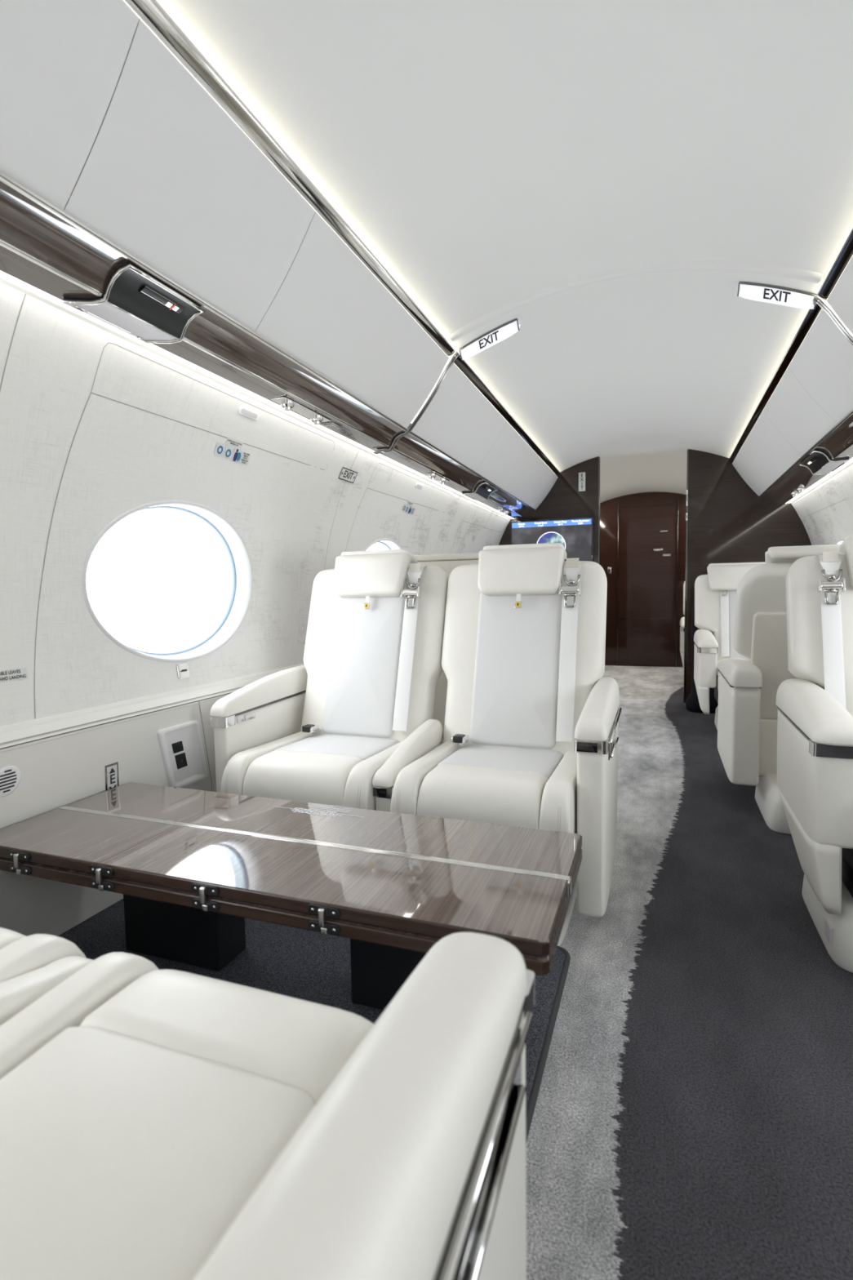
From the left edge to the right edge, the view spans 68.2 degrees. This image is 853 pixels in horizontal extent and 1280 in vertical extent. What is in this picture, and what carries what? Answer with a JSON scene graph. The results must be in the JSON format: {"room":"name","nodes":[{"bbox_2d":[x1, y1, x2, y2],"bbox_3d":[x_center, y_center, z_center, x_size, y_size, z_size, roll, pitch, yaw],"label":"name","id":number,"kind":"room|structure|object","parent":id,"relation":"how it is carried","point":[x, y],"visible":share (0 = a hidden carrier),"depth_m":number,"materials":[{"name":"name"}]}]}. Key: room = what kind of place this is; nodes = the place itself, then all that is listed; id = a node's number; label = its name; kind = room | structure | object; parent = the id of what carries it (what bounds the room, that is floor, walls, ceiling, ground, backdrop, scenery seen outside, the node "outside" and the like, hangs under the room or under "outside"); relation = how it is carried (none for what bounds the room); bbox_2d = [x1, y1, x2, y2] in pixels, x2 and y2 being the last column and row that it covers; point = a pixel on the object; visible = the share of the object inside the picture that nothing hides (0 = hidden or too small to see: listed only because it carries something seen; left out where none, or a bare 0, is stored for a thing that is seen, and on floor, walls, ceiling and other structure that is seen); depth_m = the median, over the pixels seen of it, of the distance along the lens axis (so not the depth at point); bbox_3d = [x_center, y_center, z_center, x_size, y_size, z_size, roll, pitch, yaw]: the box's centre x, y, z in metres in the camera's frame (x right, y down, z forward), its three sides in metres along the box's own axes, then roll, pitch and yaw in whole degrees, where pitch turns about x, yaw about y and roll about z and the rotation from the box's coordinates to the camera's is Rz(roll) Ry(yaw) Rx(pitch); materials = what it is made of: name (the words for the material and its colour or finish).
{"room":"aircraft cabin","nodes":[
{"label":"aircraft cabin","id":0,"kind":"room"},
{"bbox_2d":[0,277,511,726],"bbox_3d":[-0.695,-0.283,1.742,0.191,0.879,7.620,1,5,20],"label":"wall","id":1,"kind":"structure","parent":0,"point":[97,426],"depth_m":1.63,"materials":[{"name":"plastic"}]},
{"bbox_2d":[0,765,21,796],"bbox_3d":[-0.903,0.304,1.354,0.015,0.068,0.068,1,5,20],"label":"air vent","id":2,"kind":"object","parent":1,"relation":"attached to","point":[10,775],"visible":1,"depth_m":1.36,"materials":[{"name":"white plastic"}]},
{"bbox_2d":[0,667,27,682],"bbox_3d":[-0.940,0.082,1.346,0.003,0.026,0.184,1,5,20],"label":"notice","id":3,"kind":"object","parent":1,"relation":"attached to","point":[15,674],"visible":1,"depth_m":1.40,"materials":[{"name":"white"}]},
{"bbox_2d":[0,0,139,218],"bbox_3d":[-0.770,-0.800,0.405,0.188,0.266,1.345,1,5,20],"label":"bin","id":4,"kind":"object","parent":1,"relation":"attached to","point":[62,61],"visible":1,"depth_m":0.96,"materials":[{"name":"white plastic"}]},
{"bbox_2d":[104,761,119,791],"bbox_3d":[-0.822,0.409,1.649,0.035,0.183,0.069,1,5,20],"label":"marker","id":5,"kind":"object","parent":1,"relation":"attached to","point":[111,770],"visible":0.46,"depth_m":1.63,"materials":[{"name":"white plastic"}]},
{"bbox_2d":[0,693,231,936],"bbox_3d":[-0.774,0.474,1.828,0.108,0.564,7.610,1,5,20],"label":"wall panel","id":6,"kind":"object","parent":1,"relation":"attached to","point":[65,771],"depth_m":1.54,"materials":[{"name":"white plastic"}]},
{"bbox_2d":[62,262,204,343],"bbox_3d":[-0.607,-0.704,1.326,0.142,0.075,0.253,1,5,20],"label":"passenger service unit","id":7,"kind":"object","parent":1,"relation":"attached to","point":[134,303],"visible":1,"depth_m":1.32,"materials":[{"name":"black"}]},
{"bbox_2d":[0,663,304,752],"bbox_3d":[-0.744,0.171,1.792,0.032,0.039,7.610,1,5,20],"label":"trim","id":8,"kind":"structure","parent":1,"relation":"attached to","point":[43,725],"depth_m":1.63,"materials":[{"name":"white plastic"}]},
{"bbox_2d":[81,500,252,662],"bbox_3d":[-0.763,-0.179,1.905,0.146,0.566,0.750,1,5,20],"label":"window","id":9,"kind":"structure","parent":1,"relation":"in","point":[233,607],"depth_m":2.09,"materials":[{"name":"white"}]},
{"bbox_2d":[156,720,208,787],"bbox_3d":[-0.723,0.346,1.882,0.048,0.208,0.238,1,5,20],"label":"outlet panel","id":10,"kind":"object","parent":1,"relation":"attached to","point":[181,747],"visible":0.97,"depth_m":1.88,"materials":[{"name":"white plastic"}]},
{"bbox_2d":[171,741,183,753],"bbox_3d":[-0.729,0.314,1.847,0.010,0.032,0.050,1,5,20],"label":"socket","id":11,"kind":"object","parent":10,"relation":"attached to","point":[177,747],"depth_m":1.84,"materials":[{"name":"black plastic"}]},
{"bbox_2d":[174,752,187,768],"bbox_3d":[-0.730,0.359,1.874,0.012,0.046,0.057,1,5,20],"label":"socket","id":12,"kind":"object","parent":10,"relation":"attached to","point":[180,758],"depth_m":1.87,"materials":[{"name":"black plastic"}]},
{"bbox_2d":[176,662,190,679],"bbox_3d":[-0.730,0.093,1.891,0.012,0.046,0.048,1,5,20],"label":"switch","id":13,"kind":"object","parent":1,"relation":"attached to","point":[183,672],"visible":1,"depth_m":1.88,"materials":[{"name":"white plastic"}]},
{"bbox_2d":[62,18,315,337],"bbox_3d":[-0.444,-0.872,1.287,0.188,0.266,0.542,1,5,20],"label":"bin","id":14,"kind":"object","parent":1,"relation":"attached to","point":[167,181],"visible":1,"depth_m":1.21,"materials":[{"name":"white plastic"}]},
{"bbox_2d":[0,181,405,450],"bbox_3d":[-0.983,-0.629,0.324,0.154,0.061,4.820,1,5,20],"label":"trim","id":15,"kind":"structure","parent":1,"relation":"attached to","point":[38,248],"depth_m":1.48,"materials":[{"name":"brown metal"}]},
{"bbox_2d":[198,701,212,791],"bbox_3d":[-0.696,0.440,2.003,0.020,0.525,0.174,-2,4,-15],"label":"trim","id":16,"kind":"structure","parent":1,"relation":"attached to","point":[198,701],"depth_m":1.98,"materials":[{"name":"grey plastic"}]},
{"bbox_2d":[213,436,250,465],"bbox_3d":[-0.597,-0.588,1.956,0.027,0.060,0.166,1,5,20],"label":"placard","id":17,"kind":"object","parent":1,"relation":"attached to","point":[244,460],"visible":1,"depth_m":1.95,"materials":[{"name":"white"}]},
{"bbox_2d":[232,448,238,461],"bbox_3d":[-0.596,-0.579,1.970,0.016,0.036,0.016,1,5,20],"label":"picture","id":18,"kind":"object","parent":17,"relation":"on","point":[235,455],"depth_m":1.97,"materials":[{"name":"blue plastic"}]},
{"bbox_2d":[238,406,259,420],"bbox_3d":[-0.545,-0.696,1.933,0.014,0.021,0.100,1,5,20],"label":"light","id":19,"kind":"object","parent":1,"relation":"attached to","point":[243,411],"depth_m":1.93,"materials":[{"name":"white plastic"}]},
{"bbox_2d":[0,195,512,519],"bbox_3d":[-0.593,-0.716,1.664,0.043,0.003,7.610,1,5,20],"label":"trim","id":20,"kind":"structure","parent":1,"relation":"attached to","point":[8,277],"depth_m":1.65,"materials":[{"name":"white plastic"}]},
{"bbox_2d":[271,396,342,429],"bbox_3d":[-0.381,-0.729,2.064,0.052,0.024,0.378,1,5,20],"label":"outlet panel","id":21,"kind":"object","parent":1,"relation":"attached to","point":[286,403],"visible":1,"depth_m":2.03,"materials":[{"name":"silver metal"}]},
{"bbox_2d":[320,422,342,429],"bbox_3d":[-0.330,-0.748,2.203,0.042,0.006,0.081,1,5,20],"label":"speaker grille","id":22,"kind":"object","parent":21,"relation":"attached to","point":[332,426],"depth_m":2.20,"materials":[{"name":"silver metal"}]},
{"bbox_2d":[338,466,357,483],"bbox_3d":[-0.326,-0.686,2.626,0.022,0.045,0.134,1,5,20],"label":"placard","id":23,"kind":"object","parent":1,"relation":"attached to","point":[346,474],"visible":1,"depth_m":2.62,"materials":[{"name":"white plastic"}]},
{"bbox_2d":[253,211,448,431],"bbox_3d":[-0.174,-0.931,2.016,0.188,0.266,1.018,1,5,20],"label":"bin","id":24,"kind":"object","parent":1,"relation":"attached to","point":[330,315],"visible":1,"depth_m":1.85,"materials":[{"name":"white plastic"}]},
{"bbox_2d":[364,537,401,551],"bbox_3d":[-0.256,-0.291,3.274,0.146,0.566,0.750,1,5,20],"label":"window","id":25,"kind":"structure","parent":1,"relation":"in","point":[385,544],"depth_m":3.32,"materials":[{"name":"white glass"}]},
{"bbox_2d":[401,500,415,515],"bbox_3d":[-0.090,-0.700,3.326,0.027,0.060,0.166,1,5,20],"label":"placard","id":26,"kind":"object","parent":1,"relation":"attached to","point":[409,503],"visible":1,"depth_m":3.32,"materials":[{"name":"white"}]},
{"bbox_2d":[373,351,459,454],"bbox_3d":[-0.044,-0.945,2.528,0.369,0.356,0.027,1,5,20],"label":"hoop","id":27,"kind":"object","parent":1,"relation":"attached to","point":[456,354],"visible":1,"depth_m":2.51,"materials":[{"name":"silver metal"}]},
{"bbox_2d":[415,483,423,488],"bbox_3d":[-0.038,-0.807,3.303,0.014,0.021,0.100,1,5,20],"label":"light","id":28,"kind":"object","parent":1,"relation":"attached to","point":[417,485],"depth_m":3.30,"materials":[{"name":"white plastic"}]},
{"bbox_2d":[423,472,449,484],"bbox_3d":[0.054,-0.825,3.239,0.052,0.024,0.260,1,5,20],"label":"outlet panel","id":29,"kind":"object","parent":1,"relation":"attached to","point":[431,476],"visible":1,"depth_m":3.22,"materials":[{"name":"silver metal"}]},
{"bbox_2d":[373,432,534,519],"bbox_3d":[0.335,-0.918,3.881,0.154,0.061,2.790,1,5,20],"label":"trim","id":30,"kind":"structure","parent":1,"relation":"attached to","point":[409,451],"depth_m":3.18,"materials":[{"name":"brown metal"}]},
{"bbox_2d":[408,363,506,473],"bbox_3d":[0.180,-1.009,2.971,0.188,0.266,0.965,1,5,20],"label":"bin","id":31,"kind":"object","parent":1,"relation":"attached to","point":[459,423],"visible":0.85,"depth_m":2.88,"materials":[{"name":"white plastic"}]},
{"bbox_2d":[461,481,497,501],"bbox_3d":[0.330,-0.910,3.855,0.142,0.075,0.333,1,5,20],"label":"passenger service unit","id":32,"kind":"object","parent":1,"relation":"attached to","point":[483,490],"visible":1,"depth_m":3.84,"materials":[{"name":"black"}]},
{"bbox_2d":[495,508,510,515],"bbox_3d":[0.565,-0.937,4.618,0.052,0.024,0.270,1,5,20],"label":"outlet panel","id":33,"kind":"object","parent":1,"relation":"attached to","point":[505,512],"visible":1,"depth_m":4.59,"materials":[{"name":"silver metal"}]},
{"bbox_2d":[123,0,852,502],"bbox_3d":[0.744,-1.189,2.392,1.400,0.174,9.970,1,5,20],"label":"ceiling","id":34,"kind":"structure","parent":0,"point":[490,155],"depth_m":1.55,"materials":[{"name":"white plastic"}]},
{"bbox_2d":[124,0,455,357],"bbox_3d":[-0.731,-0.929,0.198,0.026,0.026,4.805,1,5,20],"label":"trim","id":35,"kind":"structure","parent":34,"relation":"attached to","point":[151,12],"depth_m":1.28,"materials":[{"name":"silver metal"}]},
{"bbox_2d":[458,318,520,360],"bbox_3d":[0.247,-1.170,2.462,0.234,0.117,0.066,1,5,20],"label":"exit sign","id":36,"kind":"object","parent":34,"relation":"attached to","point":[504,331],"visible":1,"depth_m":2.45,"materials":[{"name":"white plastic"}]},
{"bbox_2d":[449,260,822,341],"bbox_3d":[0.661,-1.189,2.167,1.200,0.140,0.070,1,5,20],"label":"trim","id":37,"kind":"structure","parent":34,"relation":"attached to","point":[740,266],"depth_m":2.12,"materials":[{"name":"white plastic"}]},
{"bbox_2d":[737,281,817,309],"bbox_3d":[1.176,-1.156,2.120,0.234,0.119,0.066,1,5,20],"label":"exit sign","id":38,"kind":"object","parent":34,"relation":"attached to","point":[785,296],"visible":0.97,"depth_m":2.11,"materials":[{"name":"white plastic"}]},
{"bbox_2d":[817,228,852,300],"bbox_3d":[0.433,-0.915,-0.232,0.026,0.026,4.805,1,5,20],"label":"trim","id":39,"kind":"structure","parent":34,"relation":"attached to","point":[846,253],"depth_m":1.83,"materials":[{"name":"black metal"}]},
{"bbox_2d":[600,491,686,666],"bbox_3d":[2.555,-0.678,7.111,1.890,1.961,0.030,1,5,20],"label":"door frame","id":40,"kind":"structure","parent":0,"point":[608,508],"depth_m":7.20,"materials":[{"name":"brown wood"}]},
{"bbox_2d":[607,567,611,573],"bbox_3d":[2.105,-0.800,7.246,0.044,0.070,0.007,1,5,20],"label":"switch plate","id":41,"kind":"object","parent":40,"relation":"attached to","point":[609,569],"visible":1,"depth_m":7.25,"materials":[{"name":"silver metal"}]},
{"bbox_2d":[617,502,618,666],"bbox_3d":[2.195,-0.629,7.215,0.007,1.860,0.032,1,5,20],"label":"trim","id":42,"kind":"structure","parent":40,"relation":"attached to","point":[618,503],"depth_m":7.20,"materials":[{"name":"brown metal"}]},
{"bbox_2d":[617,504,677,666],"bbox_3d":[2.491,-0.599,7.111,0.619,1.794,0.026,1,5,20],"label":"door","id":43,"kind":"structure","parent":40,"relation":"in","point":[648,535],"depth_m":7.10,"materials":[{"name":"brown wood"}]},
{"bbox_2d":[675,498,679,666],"bbox_3d":[2.785,-0.622,6.997,0.007,1.860,0.032,1,5,20],"label":"trim","id":44,"kind":"structure","parent":40,"relation":"attached to","point":[678,499],"depth_m":6.98,"materials":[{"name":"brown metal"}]},
{"bbox_2d":[498,448,812,702],"bbox_3d":[1.674,-0.482,4.932,2.520,1.927,0.035,1,5,20],"label":"wall","id":45,"kind":"structure","parent":0,"point":[728,522],"depth_m":4.70,"materials":[{"name":"brown wood"}]},
{"bbox_2d":[453,355,561,476],"bbox_3d":[0.592,-1.219,3.770,0.026,0.026,2.775,1,5,20],"label":"trim","id":46,"kind":"structure","parent":45,"relation":"attached to","point":[463,366],"depth_m":3.16,"materials":[{"name":"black metal"}]},
{"bbox_2d":[474,421,558,511],"bbox_3d":[0.661,-1.114,4.269,0.188,0.266,1.810,1,5,20],"label":"bin","id":47,"kind":"object","parent":45,"relation":"attached to","point":[512,466],"visible":0.99,"depth_m":4.02,"materials":[{"name":"white plastic"}]},
{"bbox_2d":[510,515,594,561],"bbox_3d":[1.013,-0.790,5.112,0.670,0.385,0.038,1,5,20],"label":"wall screen","id":48,"kind":"object","parent":45,"relation":"attached to","point":[576,535],"visible":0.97,"depth_m":5.06,"materials":[{"name":"black glass"}]},
{"bbox_2d":[578,472,585,491],"bbox_3d":[1.237,-1.258,5.008,0.052,0.146,0.006,1,5,20],"label":"marker","id":49,"kind":"object","parent":45,"relation":"attached to","point":[581,475],"visible":1,"depth_m":5.01,"materials":[{"name":"white plastic"}]},
{"bbox_2d":[597,457,600,564],"bbox_3d":[1.379,-0.482,5.041,0.012,1.920,0.043,1,5,20],"label":"trim","id":50,"kind":"structure","parent":45,"relation":"attached to","point":[599,458],"depth_m":4.98,"materials":[{"name":"brown wood"}]},
{"bbox_2d":[683,448,688,702],"bbox_3d":[1.986,-0.475,4.816,0.012,1.920,0.043,1,5,20],"label":"trim","id":51,"kind":"structure","parent":45,"relation":"attached to","point":[687,467],"depth_m":4.80,"materials":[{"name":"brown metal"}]},
{"bbox_2d":[686,489,688,506],"bbox_3d":[1.965,-1.071,4.748,0.010,0.120,0.007,1,5,20],"label":"switch plate","id":52,"kind":"object","parent":45,"relation":"attached to","point":[686,490],"visible":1,"depth_m":4.75,"materials":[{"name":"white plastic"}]},
{"bbox_2d":[732,410,803,497],"bbox_3d":[2.081,-1.111,3.914,0.188,0.266,1.490,1,5,20],"label":"bin","id":53,"kind":"object","parent":45,"relation":"attached to","point":[766,456],"visible":0.99,"depth_m":3.73,"materials":[{"name":"white plastic"}]},
{"bbox_2d":[728,302,821,463],"bbox_3d":[1.756,-1.205,3.340,0.026,0.026,2.775,1,5,20],"label":"trim","id":54,"kind":"structure","parent":45,"relation":"attached to","point":[812,314],"depth_m":2.68,"materials":[{"name":"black metal"}]},
{"bbox_2d":[837,316,852,334],"bbox_3d":[1.424,-1.059,2.151,0.045,0.073,9.970,1,5,20],"label":"trim","id":55,"kind":"structure","parent":45,"relation":"attached to","point":[843,324],"depth_m":2.15,"materials":[{"name":"white metal"}]},
{"bbox_2d":[525,665,852,1279],"bbox_3d":[0.792,0.690,2.527,2.650,0.020,9.970,1,5,20],"label":"floor","id":56,"kind":"structure","parent":0,"point":[692,1119],"depth_m":1.18,"materials":[{"name":"carpet"}]},
{"bbox_2d":[57,898,570,1145],"bbox_3d":[-0.901,0.884,-0.099,1.237,0.040,3.857,1,5,20],"label":"floor carpet","id":57,"kind":"structure","parent":56,"relation":"on","point":[313,966],"depth_m":1.42,"materials":[{"name":"grey carpet"}]},
{"bbox_2d":[0,927,93,1025],"bbox_3d":[-0.816,0.319,0.553,0.603,0.987,0.808,1,5,20],"label":"seat","id":58,"kind":"object","parent":57,"relation":"on","point":[32,966],"visible":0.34,"depth_m":0.77,"materials":[{"name":"beige leather"}]},
{"bbox_2d":[0,932,534,1279],"bbox_3d":[-0.290,0.325,0.359,0.578,0.987,0.808,1,5,20],"label":"seat","id":59,"kind":"object","parent":57,"relation":"on","point":[156,1124],"visible":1,"depth_m":0.48,"materials":[{"name":"beige leather"}]},
{"bbox_2d":[0,1026,315,1279],"bbox_3d":[-0.285,0.480,0.473,0.305,0.142,0.310,1,5,20],"label":"cushion","id":60,"kind":"object","parent":59,"relation":"on","point":[127,1153],"depth_m":0.51,"materials":[{"name":"beige leather"}]},
{"bbox_2d":[0,782,582,1010],"bbox_3d":[-0.307,0.574,1.286,1.181,0.352,0.431,1,5,20],"label":"conference table","id":61,"kind":"object","parent":57,"relation":"on","point":[188,866],"visible":0.99,"depth_m":1.20,"materials":[{"name":"brown wood"}]},
{"bbox_2d":[209,549,448,812],"bbox_3d":[-0.265,0.221,2.002,0.603,1.027,0.691,1,5,20],"label":"seat","id":62,"kind":"object","parent":56,"relation":"on","point":[340,727],"visible":0.79,"depth_m":2.05,"materials":[{"name":"beige leather"}]},
{"bbox_2d":[275,733,399,759],"bbox_3d":[-0.262,0.375,1.972,0.315,0.124,0.310,1,5,20],"label":"cushion","id":63,"kind":"object","parent":62,"relation":"on","point":[361,746],"depth_m":1.94,"materials":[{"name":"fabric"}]},
{"bbox_2d":[413,552,479,744],"bbox_3d":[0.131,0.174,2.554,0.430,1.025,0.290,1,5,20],"label":"seat","id":64,"kind":"object","parent":56,"relation":"on","point":[447,562],"visible":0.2,"depth_m":2.41,"materials":[{"name":"beige leather"}]},
{"bbox_2d":[390,542,622,946],"bbox_3d":[0.255,0.227,1.810,0.562,1.027,0.691,1,5,20],"label":"seat","id":65,"kind":"object","parent":56,"relation":"on","point":[531,738],"visible":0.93,"depth_m":1.86,"materials":[{"name":"beige leather"}]},
{"bbox_2d":[437,744,563,779],"bbox_3d":[0.221,0.381,1.794,0.305,0.124,0.310,1,5,20],"label":"cushion","id":66,"kind":"object","parent":65,"relation":"on","point":[544,759],"depth_m":1.76,"materials":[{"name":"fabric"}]},
{"bbox_2d":[680,582,684,668],"bbox_3d":[2.686,-0.111,5.780,0.656,1.027,0.691,1,5,20],"label":"seat","id":67,"kind":"object","parent":56,"relation":"on","point":[682,620],"visible":0.13,"depth_m":5.74,"materials":[{"name":"beige leather"}]},
{"bbox_2d":[685,600,718,713],"bbox_3d":[2.022,0.015,4.493,0.310,0.991,0.240,1,5,20],"label":"cabinet","id":68,"kind":"object","parent":56,"relation":"on","point":[692,704],"visible":0.23,"depth_m":4.48,"materials":[{"name":"black wood"}]},
{"bbox_2d":[693,561,765,729],"bbox_3d":[2.018,0.035,3.890,0.656,1.040,0.691,1,5,20],"label":"seat","id":69,"kind":"object","parent":56,"relation":"on","point":[715,592],"visible":0.38,"depth_m":4.04,"materials":[{"name":"beige leather"}]},
{"bbox_2d":[716,544,844,834],"bbox_3d":[1.565,0.146,2.546,0.656,1.035,0.842,1,5,20],"label":"seat","id":70,"kind":"object","parent":56,"relation":"on","point":[748,716],"visible":0.57,"depth_m":2.41,"materials":[{"name":"beige leather"}]},
{"bbox_2d":[775,533,852,973],"bbox_3d":[1.276,0.229,1.565,0.656,1.027,0.691,1,5,20],"label":"seat","id":71,"kind":"object","parent":56,"relation":"on","point":[815,727],"visible":1,"depth_m":1.61,"materials":[{"name":"beige leather"}]},
{"bbox_2d":[791,464,852,545],"bbox_3d":[1.396,-0.259,0.970,0.191,0.879,7.620,1,5,20],"label":"wall","id":72,"kind":"structure","parent":0,"point":[825,512],"depth_m":3.79,"materials":[{"name":"plastic"}]},
{"bbox_2d":[788,487,807,497],"bbox_3d":[2.293,-0.910,3.889,0.052,0.024,0.300,1,5,20],"label":"outlet panel","id":73,"kind":"object","parent":72,"relation":"attached to","point":[794,493],"visible":1,"depth_m":3.88,"materials":[{"name":"silver metal"}]},
{"bbox_2d":[763,367,839,458],"bbox_3d":[1.706,-1.028,2.902,0.188,0.266,0.675,1,5,20],"label":"bin","id":74,"kind":"object","parent":72,"relation":"attached to","point":[801,420],"visible":0.99,"depth_m":2.85,"materials":[{"name":"white plastic"}]},
{"bbox_2d":[760,414,852,505],"bbox_3d":[2.017,-0.898,3.260,0.154,0.061,2.790,1,5,20],"label":"trim","id":75,"kind":"structure","parent":72,"relation":"attached to","point":[838,445],"depth_m":3.39,"materials":[{"name":"brown wood"}]},
{"bbox_2d":[786,418,852,503],"bbox_3d":[1.277,-0.694,0.973,0.043,0.003,7.610,1,5,20],"label":"trim","id":76,"kind":"structure","parent":72,"relation":"attached to","point":[851,460],"depth_m":3.57,"materials":[{"name":"white plastic"}]},
{"bbox_2d":[788,309,852,426],"bbox_3d":[1.484,-0.979,2.301,0.188,0.266,0.610,1,5,20],"label":"bin","id":77,"kind":"object","parent":72,"relation":"attached to","point":[823,363],"visible":0.83,"depth_m":2.32,"materials":[{"name":"white plastic"}]},
{"bbox_2d":[798,448,849,475],"bbox_3d":[1.959,-0.881,3.115,0.142,0.075,0.393,1,5,20],"label":"passenger service unit","id":78,"kind":"object","parent":72,"relation":"attached to","point":[818,462],"visible":1,"depth_m":3.10,"materials":[{"name":"black"}]},
{"bbox_2d":[813,295,852,345],"bbox_3d":[1.426,-0.928,1.985,0.369,0.356,0.027,1,5,20],"label":"hoop","id":79,"kind":"object","parent":72,"relation":"attached to","point":[824,307],"visible":1,"depth_m":2.02,"materials":[{"name":"silver metal"}]},
{"bbox_2d":[835,538,844,544],"bbox_3d":[2.566,-0.375,3.789,0.146,0.566,0.750,1,5,20],"label":"window","id":80,"kind":"structure","parent":72,"relation":"in","point":[840,541],"depth_m":3.84,"materials":[{"name":"white glass"}]},
{"bbox_2d":[826,255,852,333],"bbox_3d":[0.952,-0.863,0.864,0.188,0.266,2.405,1,5,20],"label":"bin","id":81,"kind":"object","parent":72,"relation":"attached to","point":[841,298],"visible":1,"depth_m":1.92,"materials":[{"name":"white plastic"}]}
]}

